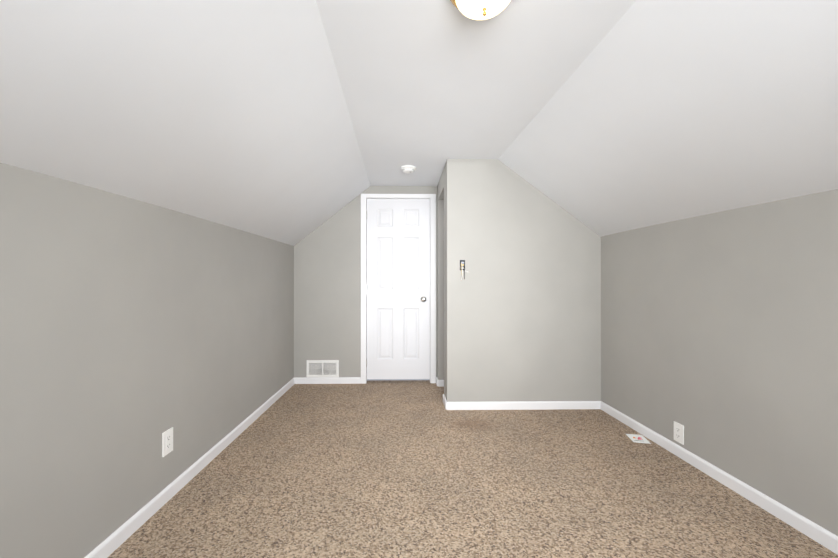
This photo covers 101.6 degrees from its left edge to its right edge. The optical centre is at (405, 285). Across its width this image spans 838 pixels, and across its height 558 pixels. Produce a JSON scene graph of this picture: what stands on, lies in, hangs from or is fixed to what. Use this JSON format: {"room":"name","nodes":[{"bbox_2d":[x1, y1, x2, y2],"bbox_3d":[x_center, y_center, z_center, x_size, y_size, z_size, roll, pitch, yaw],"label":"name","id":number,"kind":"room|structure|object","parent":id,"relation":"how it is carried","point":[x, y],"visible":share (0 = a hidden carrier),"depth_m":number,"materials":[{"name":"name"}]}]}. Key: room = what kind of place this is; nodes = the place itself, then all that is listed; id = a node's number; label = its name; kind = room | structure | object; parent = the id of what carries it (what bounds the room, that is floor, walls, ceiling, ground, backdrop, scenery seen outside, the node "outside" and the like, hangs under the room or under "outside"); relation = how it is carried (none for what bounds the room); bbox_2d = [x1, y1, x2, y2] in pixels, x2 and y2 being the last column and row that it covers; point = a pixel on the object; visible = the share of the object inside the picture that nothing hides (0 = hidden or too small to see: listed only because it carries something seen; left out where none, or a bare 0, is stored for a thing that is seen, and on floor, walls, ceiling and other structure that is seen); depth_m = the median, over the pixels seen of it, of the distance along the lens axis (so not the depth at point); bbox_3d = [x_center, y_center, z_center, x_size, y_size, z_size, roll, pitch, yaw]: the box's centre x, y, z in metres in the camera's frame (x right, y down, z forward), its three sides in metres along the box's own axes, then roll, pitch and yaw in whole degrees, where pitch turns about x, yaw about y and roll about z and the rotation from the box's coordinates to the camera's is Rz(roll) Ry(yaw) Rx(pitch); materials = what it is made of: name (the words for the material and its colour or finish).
{"room":"empty attic room","nodes":[
{"label":"empty attic room","id":0,"kind":"room"},
{"bbox_2d":[0,163,293,557],"bbox_3d":[-1.231,0.314,1.407,0.120,1.485,4.785,0,0,-1],"label":"wall","id":1,"kind":"structure","parent":0,"point":[132,330],"depth_m":1.36,"materials":[{"name":"beige paint"}]},
{"bbox_2d":[162,427,172,456],"bbox_3d":[-1.171,0.772,1.684,0.008,0.116,0.072,0,0,-1],"label":"electrical outlet","id":2,"kind":"object","parent":1,"relation":"attached to","point":[167,441],"visible":1,"depth_m":1.68,"materials":[{"name":"white plastic"}]},
{"bbox_2d":[84,377,295,557],"bbox_3d":[-1.165,1.024,1.406,0.013,0.066,4.565,0,0,-1],"label":"baseboard","id":3,"kind":"structure","parent":1,"relation":"attached to","point":[127,529],"depth_m":1.70,"materials":[{"name":"white wood"}]},
{"bbox_2d":[0,0,369,245],"bbox_3d":[-0.817,-0.773,1.416,0.948,0.860,4.785,0,0,-1],"label":"ceiling","id":4,"kind":"structure","parent":0,"point":[235,114],"depth_m":1.26,"materials":[{"name":"white paint"}]},
{"bbox_2d":[294,186,436,377],"bbox_3d":[0.230,-0.007,3.768,2.876,2.140,0.110,0,0,-1],"label":"wall","id":5,"kind":"structure","parent":0,"point":[327,289],"depth_m":3.70,"materials":[{"name":"beige paint"}]},
{"bbox_2d":[306,360,338,376],"bbox_3d":[-0.895,0.903,3.687,0.346,0.184,0.012,0,0,-1],"label":"air vent","id":6,"kind":"object","parent":5,"relation":"in","point":[322,368],"visible":1,"depth_m":3.69,"materials":[{"name":"white metal"}]},
{"bbox_2d":[296,377,360,383],"bbox_3d":[-0.830,1.030,3.687,0.693,0.066,0.013,0,0,-1],"label":"baseboard","id":7,"kind":"structure","parent":5,"relation":"attached to","point":[299,380],"depth_m":3.68,"materials":[{"name":"white wood"}]},
{"bbox_2d":[367,199,429,378],"bbox_3d":[-0.079,0.041,3.706,0.688,1.965,0.100,0,0,-1],"label":"door","id":8,"kind":"structure","parent":5,"relation":"in","point":[398,288],"depth_m":3.72,"materials":[{"name":"white wood"}]},
{"bbox_2d":[361,194,435,383],"bbox_3d":[-0.079,0.037,3.755,0.812,2.053,0.126,0,0,-1],"label":"door frame","id":9,"kind":"structure","parent":5,"relation":"attached to","point":[431,197],"depth_m":3.70,"materials":[{"name":"white wood"}]},
{"bbox_2d":[437,166,444,394],"bbox_3d":[0.403,-0.008,3.371,0.110,2.140,0.690,0,0,-1],"label":"wall","id":10,"kind":"structure","parent":0,"point":[441,280],"depth_m":3.60,"materials":[{"name":"beige paint"}]},
{"bbox_2d":[107,380,837,557],"bbox_3d":[0.267,1.117,1.428,3.116,0.120,4.785,0,0,-1],"label":"floor","id":11,"kind":"structure","parent":0,"point":[392,469],"depth_m":1.73,"materials":[{"name":"carpet"}]},
{"bbox_2d":[626,434,650,443],"bbox_3d":[1.597,1.054,2.347,0.105,0.002,0.135,0,0,13],"label":"paper card","id":12,"kind":"object","parent":11,"relation":"on","point":[637,438],"visible":1,"depth_m":2.35,"materials":[{"name":"white paper"}]},
{"bbox_2d":[316,0,635,185],"bbox_3d":[0.310,-1.143,1.435,1.306,0.120,4.785,0,0,-1],"label":"ceiling","id":13,"kind":"structure","parent":0,"point":[430,88],"depth_m":1.71,"materials":[{"name":"white paint"}]},
{"bbox_2d":[401,165,415,173],"bbox_3d":[0.026,-1.057,3.138,0.140,0.043,0.140,0,0,-1],"label":"smoke detector","id":14,"kind":"object","parent":13,"relation":"attached to","point":[407,169],"visible":1,"depth_m":3.10,"materials":[{"name":"white plastic"}]},
{"bbox_2d":[450,0,510,19],"bbox_3d":[0.280,-1.020,1.212,0.268,0.128,0.268,0,0,-1],"label":"ceiling light","id":15,"kind":"object","parent":13,"relation":"attached to","point":[479,9],"visible":1,"depth_m":1.22,"materials":[{"name":"white glass"}]},
{"bbox_2d":[445,159,600,401],"bbox_3d":[1.017,-0.009,2.981,1.326,2.140,0.110,0,0,-1],"label":"wall","id":16,"kind":"structure","parent":0,"point":[523,310],"depth_m":2.92,"materials":[{"name":"beige paint"}]},
{"bbox_2d":[460,260,466,279],"bbox_3d":[0.508,-0.126,2.904,0.091,0.179,0.028,0,0,-1],"label":"wires","id":17,"kind":"object","parent":16,"relation":"attached to","point":[462,265],"visible":0.98,"depth_m":2.91,"materials":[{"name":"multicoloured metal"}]},
{"bbox_2d":[444,397,599,409],"bbox_3d":[0.998,1.028,2.916,1.313,0.066,0.013,0,0,-1],"label":"baseboard","id":18,"kind":"structure","parent":16,"relation":"attached to","point":[508,405],"depth_m":2.91,"materials":[{"name":"white wood"}]},
{"bbox_2d":[498,0,837,236],"bbox_3d":[1.302,-0.782,1.450,1.046,0.842,4.785,0,0,-1],"label":"ceiling","id":19,"kind":"structure","parent":0,"point":[653,112],"depth_m":1.49,"materials":[{"name":"white paint"}]},
{"bbox_2d":[601,189,837,535],"bbox_3d":[1.765,0.318,1.454,0.120,1.478,4.785,0,0,-1],"label":"wall","id":20,"kind":"structure","parent":0,"point":[719,336],"depth_m":1.73,"materials":[{"name":"beige paint"}]},
{"bbox_2d":[674,421,683,444],"bbox_3d":[1.690,0.914,2.114,0.008,0.116,0.072,0,0,-1],"label":"electrical outlet","id":21,"kind":"object","parent":20,"relation":"attached to","point":[678,432],"visible":1,"depth_m":2.10,"materials":[{"name":"white plastic"}]},
{"bbox_2d":[600,401,837,554],"bbox_3d":[1.705,1.023,1.051,0.013,0.066,3.765,0,0,-1],"label":"baseboard","id":22,"kind":"structure","parent":20,"relation":"attached to","point":[824,537],"depth_m":1.72,"materials":[{"name":"white wood"}]}
]}

